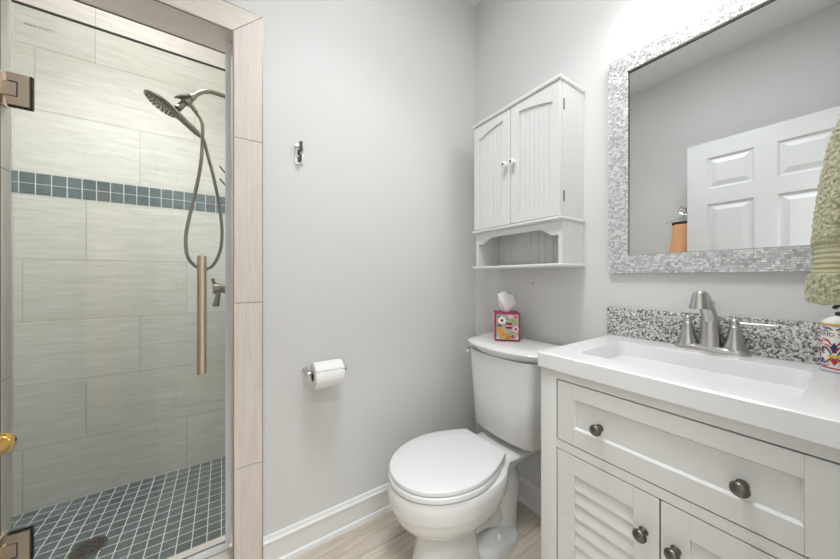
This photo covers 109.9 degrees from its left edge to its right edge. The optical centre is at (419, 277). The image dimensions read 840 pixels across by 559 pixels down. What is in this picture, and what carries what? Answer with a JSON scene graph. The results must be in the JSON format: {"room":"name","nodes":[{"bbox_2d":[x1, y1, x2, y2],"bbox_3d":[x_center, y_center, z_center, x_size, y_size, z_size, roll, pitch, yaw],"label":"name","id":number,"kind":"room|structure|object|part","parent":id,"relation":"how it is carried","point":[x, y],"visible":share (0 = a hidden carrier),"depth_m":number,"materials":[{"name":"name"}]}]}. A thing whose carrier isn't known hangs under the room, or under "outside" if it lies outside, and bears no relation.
{"room":"bathroom","nodes":[
{"label":"bathroom","id":0,"kind":"room"},
{"bbox_2d":[0,432,16,455],"bbox_3d":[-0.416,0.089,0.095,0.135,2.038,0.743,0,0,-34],"label":"door knob","id":1,"kind":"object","parent":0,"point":[8,440],"depth_m":0.38,"materials":[{"name":"gold metal"}]},
{"bbox_2d":[13,0,224,515],"bbox_3d":[-1.638,-0.256,1.551,1.094,2.728,0.022,0,0,-34],"label":"wall","id":2,"kind":"structure","parent":0,"point":[108,391],"depth_m":1.54,"materials":[{"name":"tile"}]},
{"bbox_2d":[13,457,224,558],"bbox_3d":[-1.398,1.129,1.204,1.064,0.042,0.842,0,0,-34],"label":"floor","id":3,"kind":"structure","parent":0,"point":[173,513],"depth_m":1.36,"materials":[{"name":"tile"}]},
{"bbox_2d":[68,536,107,558],"bbox_3d":[-1.357,1.107,1.208,0.108,0.007,0.108,0,0,-34],"label":"floor drain","id":4,"kind":"object","parent":3,"relation":"on","point":[89,547],"visible":1,"depth_m":1.20,"materials":[{"name":"silver metal"}]},
{"bbox_2d":[225,0,474,536],"bbox_3d":[-0.603,-0.250,1.219,2.400,2.740,0.140,0,0,-34],"label":"wall","id":5,"kind":"structure","parent":0,"point":[369,241],"depth_m":1.36,"materials":[{"name":"white paint"}]},
{"bbox_2d":[1,0,10,534],"bbox_3d":[-1.392,0.105,0.690,0.500,2.030,0.146,0,0,-34],"label":"trim","id":6,"kind":"structure","parent":5,"relation":"attached to","point":[5,4],"depth_m":0.85,"materials":[{"name":"tile"}]},
{"bbox_2d":[0,0,231,558],"bbox_3d":[-0.949,0.069,0.965,0.559,1.938,0.074,0,0,-32],"label":"shower door","id":7,"kind":"structure","parent":6,"relation":"attached to","point":[16,90],"depth_m":1.03,"materials":[{"name":"clear glass"}]},
{"bbox_3d":[-1.182,0.775,0.832,0.007,0.090,0.054,0,0,-34],"label":"wall plate","id":8,"kind":"part","parent":7,"relation":"part of","materials":[{"name":"silver metal"}]},
{"bbox_3d":[-1.182,-0.537,0.832,0.007,0.090,0.054,0,0,-34],"label":"wall plate","id":9,"kind":"part","parent":7,"relation":"part of","materials":[{"name":"silver metal"}]},
{"bbox_3d":[-0.951,0.114,0.987,0.517,1.812,0.009,0,0,-34],"label":"glass panel","id":10,"kind":"part","parent":7,"relation":"part of","materials":[{"name":"clear glass"}]},
{"bbox_3d":[-0.774,0.132,1.046,0.027,0.419,0.027,0,0,-34],"label":"pull handle","id":11,"kind":"part","parent":7,"relation":"part of","materials":[{"name":"silver metal"}]},
{"bbox_2d":[74,0,261,53],"bbox_3d":[-1.121,-1.259,0.869,1.150,0.722,0.154,0,0,-34],"label":"trim","id":12,"kind":"structure","parent":5,"relation":"attached to","point":[206,23],"depth_m":1.04,"materials":[{"name":"tile"}]},
{"bbox_2d":[168,536,232,558],"bbox_3d":[-0.953,1.080,0.983,0.556,0.080,0.162,0,0,-34],"label":"trim","id":13,"kind":"structure","parent":5,"relation":"attached to","point":[226,554],"depth_m":1.12,"materials":[{"name":"tile"}]},
{"bbox_2d":[232,17,262,558],"bbox_3d":[-0.682,0.062,1.161,0.097,2.116,0.148,0,0,-34],"label":"trim","id":14,"kind":"structure","parent":5,"relation":"attached to","point":[247,44],"depth_m":1.10,"materials":[{"name":"tile"}]},
{"bbox_2d":[295,141,302,164],"bbox_3d":[-0.484,-0.504,1.189,0.034,0.082,0.043,0,0,-34],"label":"coat hook","id":15,"kind":"object","parent":5,"relation":"attached to","point":[298,149],"visible":1,"depth_m":1.20,"materials":[{"name":"silver metal"}]},
{"bbox_2d":[303,365,346,376],"bbox_3d":[-0.395,0.379,1.225,0.159,0.021,0.081,0,0,-34],"label":"toilet paper holder","id":16,"kind":"object","parent":5,"relation":"attached to","point":[305,369],"visible":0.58,"depth_m":1.16,"materials":[{"name":"silver metal"}]},
{"bbox_3d":[-0.453,0.379,1.187,0.021,0.021,0.081,0,0,-34],"label":"post","id":17,"kind":"part","parent":16,"relation":"part of","materials":[{"name":"silver metal"}]},
{"bbox_2d":[263,483,391,558],"bbox_3d":[-0.130,1.059,1.440,1.129,0.122,0.022,0,0,-34],"label":"baseboard","id":18,"kind":"structure","parent":5,"relation":"attached to","point":[292,541],"depth_m":1.25,"materials":[{"name":"white paint"}]},
{"bbox_2d":[310,359,344,389],"bbox_3d":[-0.378,0.391,1.200,0.116,0.105,0.104,0,0,-34],"label":"toilet paper","id":19,"kind":"object","parent":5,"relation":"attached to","point":[329,373],"visible":0.98,"depth_m":1.17,"materials":[{"name":"white paper"}]},
{"bbox_2d":[294,501,540,558],"bbox_3d":[0.511,1.145,-0.401,3.200,0.050,3.831,0,0,-34],"label":"floor","id":20,"kind":"structure","parent":0,"point":[383,536],"depth_m":1.25,"materials":[{"name":"brown wood"}]},
{"bbox_2d":[388,332,558,558],"bbox_3d":[0.214,0.714,1.243,0.746,0.827,0.536,0,0,-34],"label":"toilet","id":21,"kind":"object","parent":20,"relation":"on","point":[456,491],"visible":1,"depth_m":1.19,"materials":[{"name":"white porcelain"},{"name":"white plastic"},{"name":"chrome"}]},
{"bbox_3d":[0.096,0.739,1.167,0.457,0.021,0.372,0,0,-34],"label":"seat","id":22,"kind":"part","parent":21,"relation":"part of","materials":[{"name":"white plastic"}]},
{"bbox_3d":[0.097,0.717,1.168,0.451,0.019,0.366,0,0,-34],"label":"lid","id":23,"kind":"part","parent":21,"relation":"part of","materials":[{"name":"white plastic"}]},
{"bbox_3d":[0.426,0.539,1.382,0.239,0.374,0.424,0,0,-34],"label":"tank","id":24,"kind":"part","parent":21,"relation":"part of","materials":[{"name":"white ceramic"}]},
{"bbox_2d":[494,310,519,340],"bbox_3d":[0.423,0.232,1.444,0.117,0.132,0.117,0,0,11],"label":"tissue box","id":25,"kind":"object","parent":21,"relation":"on","point":[506,324],"visible":1,"depth_m":1.39,"materials":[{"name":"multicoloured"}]},
{"bbox_2d":[498,291,515,311],"bbox_3d":[0.424,0.115,1.441,0.086,0.100,0.034,0,0,19],"label":"tissue","id":26,"kind":"object","parent":25,"relation":"on","point":[506,301],"visible":1,"depth_m":1.43,"materials":[{"name":"white paper"}]},
{"bbox_3d":[0.414,0.327,1.377,0.256,0.054,0.536,0,0,-34],"label":"tank lid","id":27,"kind":"part","parent":21,"relation":"part of","materials":[{"name":"white ceramic"}]},
{"bbox_2d":[541,367,839,558],"bbox_3d":[0.694,0.691,0.756,0.480,0.858,0.576,0,0,-34],"label":"vanity cabinet","id":28,"kind":"object","parent":20,"relation":"on","point":[625,474],"visible":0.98,"depth_m":0.63,"materials":[{"name":"white paint"}]},
{"bbox_3d":[0.439,0.378,0.733,0.031,0.028,0.028,0,0,-34],"label":"knob","id":29,"kind":"part","parent":28,"relation":"part of","materials":[{"name":"grey metal"}]},
{"bbox_3d":[0.463,0.744,0.743,0.020,0.521,0.234,0,0,-34],"label":"door","id":30,"kind":"part","parent":28,"relation":"part of","materials":[{"name":"white paint"}]},
{"bbox_3d":[0.491,0.571,0.656,0.031,0.028,0.028,0,0,-34],"label":"knob","id":31,"kind":"part","parent":28,"relation":"part of","materials":[{"name":"grey metal"}]},
{"bbox_3d":[0.523,0.571,0.609,0.031,0.028,0.028,0,0,-34],"label":"knob","id":32,"kind":"part","parent":28,"relation":"part of","materials":[{"name":"grey metal"}]},
{"bbox_2d":[538,334,839,448],"bbox_3d":[0.712,0.273,0.768,0.479,0.110,0.587,0,0,-34],"label":"sink","id":33,"kind":"object","parent":28,"relation":"in","point":[801,400],"visible":0.94,"depth_m":0.69,"materials":[{"name":"white ceramic"}]},
{"bbox_2d":[657,291,777,356],"bbox_3d":[0.870,0.128,0.878,0.197,0.181,0.196,0,0,13],"label":"faucet","id":34,"kind":"object","parent":33,"relation":"on","point":[710,331],"visible":1,"depth_m":0.86,"materials":[{"name":"silver metal"}]},
{"bbox_3d":[0.820,0.129,0.958,0.009,0.009,0.079,0,0,-31],"label":"lever","id":35,"kind":"part","parent":34,"relation":"part of","materials":[{"name":"silver metal"}]},
{"bbox_3d":[0.840,0.163,0.924,0.051,0.090,0.051,0,0,-34],"label":"handle","id":36,"kind":"part","parent":34,"relation":"part of","materials":[{"name":"silver metal"}]},
{"bbox_3d":[0.825,0.124,0.853,0.156,0.173,0.051,0,0,-34],"label":"spout","id":37,"kind":"part","parent":34,"relation":"part of","materials":[{"name":"silver metal"}]},
{"bbox_3d":[0.869,0.209,0.882,0.053,0.017,0.166,0,0,-34],"label":"plate","id":38,"kind":"part","parent":34,"relation":"part of","materials":[{"name":"silver metal"}]},
{"bbox_3d":[0.897,0.163,0.840,0.051,0.090,0.051,0,0,-34],"label":"handle","id":39,"kind":"part","parent":34,"relation":"part of","materials":[{"name":"silver metal"}]},
{"bbox_3d":[0.921,0.129,0.808,0.009,0.009,0.079,0,0,-37],"label":"lever","id":40,"kind":"part","parent":34,"relation":"part of","materials":[{"name":"silver metal"}]},
{"bbox_2d":[820,305,839,375],"bbox_3d":[0.962,0.137,0.666,0.072,0.162,0.068,0,0,-34],"label":"soap dispenser","id":41,"kind":"object","parent":33,"relation":"on","point":[829,326],"visible":0.98,"depth_m":0.67,"materials":[{"name":"multicoloured ceramic"}]},
{"bbox_3d":[0.595,0.744,0.547,0.020,0.521,0.234,0,0,-34],"label":"door","id":42,"kind":"part","parent":28,"relation":"part of","materials":[{"name":"white paint"}]},
{"bbox_3d":[0.576,0.378,0.530,0.031,0.028,0.028,0,0,-34],"label":"knob","id":43,"kind":"part","parent":28,"relation":"part of","materials":[{"name":"grey metal"}]},
{"bbox_2d":[466,0,481,6],"bbox_3d":[-0.489,-1.645,0.942,2.480,0.050,2.470,0,0,-34],"label":"ceiling","id":44,"kind":"structure","parent":0,"point":[475,3],"depth_m":1.73,"materials":[{"name":"white paint"}]},
{"bbox_2d":[475,0,839,486],"bbox_3d":[0.753,-0.250,1.228,0.100,2.740,1.558,0,0,-34],"label":"wall","id":45,"kind":"structure","parent":0,"point":[521,45],"depth_m":1.22,"materials":[{"name":"white paint"}]},
{"bbox_2d":[472,74,584,269],"bbox_3d":[0.470,-0.414,1.371,0.208,0.741,0.482,0,0,-34],"label":"upper cabinet","id":46,"kind":"object","parent":45,"relation":"attached to","point":[529,153],"visible":1,"depth_m":1.26,"materials":[{"name":"white paint"}]},
{"bbox_3d":[0.350,-0.519,1.440,0.006,0.470,0.161,0,0,-34],"label":"beadboard panel","id":47,"kind":"part","parent":46,"relation":"part of","materials":[{"name":"white paint"}]},
{"bbox_3d":[0.351,-0.505,1.432,0.016,0.522,0.229,0,0,-34],"label":"door","id":48,"kind":"part","parent":46,"relation":"part of","materials":[{"name":"white paint"}]},
{"bbox_3d":[0.385,-0.514,1.341,0.028,0.030,0.030,0,0,-34],"label":"knob","id":49,"kind":"part","parent":46,"relation":"part of","materials":[{"name":"white ceramic"}]},
{"bbox_3d":[0.409,-0.514,1.306,0.028,0.030,0.030,0,0,-34],"label":"knob","id":50,"kind":"part","parent":46,"relation":"part of","materials":[{"name":"white ceramic"}]},
{"bbox_3d":[0.479,-0.234,1.377,0.186,0.013,0.482,0,0,-34],"label":"shelf moulding","id":51,"kind":"part","parent":46,"relation":"part of","materials":[{"name":"white paint"}]},
{"bbox_3d":[0.479,-0.777,1.377,0.186,0.016,0.482,0,0,-34],"label":"crown","id":52,"kind":"part","parent":46,"relation":"part of","materials":[{"name":"white paint"}]},
{"bbox_2d":[472,263,584,269],"bbox_3d":[0.479,-0.051,1.377,0.186,0.013,0.482,0,0,-34],"label":"shelf","id":53,"kind":"object","parent":46,"relation":"attached to","point":[484,266],"depth_m":1.31,"materials":[{"name":"white paint"}]},
{"bbox_3d":[0.488,-0.519,1.235,0.006,0.470,0.164,0,0,-34],"label":"beadboard panel","id":54,"kind":"part","parent":46,"relation":"part of","materials":[{"name":"white paint"}]},
{"bbox_3d":[0.481,-0.505,1.238,0.016,0.522,0.232,0,0,-34],"label":"door","id":55,"kind":"part","parent":46,"relation":"part of","materials":[{"name":"white paint"}]},
{"bbox_2d":[518,473,540,516],"bbox_3d":[0.526,1.059,1.456,0.022,0.122,0.728,0,0,-34],"label":"baseboard","id":56,"kind":"structure","parent":45,"relation":"attached to","point":[530,493],"depth_m":1.44,"materials":[{"name":"white paint"}]},
{"bbox_2d":[607,307,819,364],"bbox_3d":[0.900,0.165,0.900,0.020,0.104,0.597,0,0,-34],"label":"backsplash","id":57,"kind":"structure","parent":45,"relation":"attached to","point":[799,341],"depth_m":0.84,"materials":[{"name":"stone"}]},
{"bbox_2d":[608,0,839,272],"bbox_3d":[0.903,-0.421,0.896,0.021,0.808,0.599,0,0,-34],"label":"wall mirror","id":58,"kind":"object","parent":45,"relation":"attached to","point":[721,125],"visible":0.96,"depth_m":0.88,"materials":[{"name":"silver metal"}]},
{"bbox_3d":[0.374,-0.250,0.107,1.780,2.740,0.120,0,0,-34],"label":"wall","id":59,"kind":"structure","parent":0,"visible":0},
{"bbox_3d":[0.857,-0.480,0.553,0.052,0.052,0.082,0,0,-34],"label":"towel hook","id":60,"kind":"object","parent":59,"relation":"attached to","visible":0},
{"bbox_2d":[804,115,839,304],"bbox_3d":[0.835,-0.221,0.566,0.246,0.542,0.123,0,0,-34],"label":"hand towel","id":61,"kind":"object","parent":60,"relation":"hanging from","point":[822,286],"visible":1,"depth_m":0.54,"materials":[{"name":"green fabric"}]},
{"bbox_3d":[-0.975,-0.256,1.530,0.022,2.728,0.792,0,0,-34],"label":"wall","id":62,"kind":"structure","parent":0,"visible":0},
{"bbox_2d":[143,89,224,269],"bbox_3d":[-1.099,-0.494,1.406,0.324,0.916,0.140,0,0,-34],"label":"shower","id":63,"kind":"object","parent":62,"relation":"attached to","point":[157,100],"visible":0.94,"depth_m":1.42,"materials":[{"name":"silver metal"}]},
{"bbox_3d":[-1.111,-0.735,1.412,0.111,0.102,0.036,0,0,-34],"label":"handle","id":64,"kind":"part","parent":63,"relation":"part of","materials":[{"name":"silver metal"}]},
{"bbox_3d":[-1.042,-0.910,1.468,0.161,0.084,0.060,0,0,-34],"label":"shower arm","id":65,"kind":"part","parent":63,"relation":"part of","materials":[{"name":"silver metal"}]},
{"bbox_2d":[211,278,224,306],"bbox_3d":[-1.010,0.061,1.490,0.080,0.162,0.150,0,0,-34],"label":"shower valve","id":66,"kind":"object","parent":62,"relation":"attached to","point":[217,288],"visible":0.66,"depth_m":1.46,"materials":[{"name":"silver metal"}]},
{"bbox_3d":[-1.006,0.102,1.457,0.029,0.081,0.050,0,0,-20],"label":"lever","id":67,"kind":"part","parent":66,"relation":"part of","materials":[{"name":"silver metal"}]}
]}

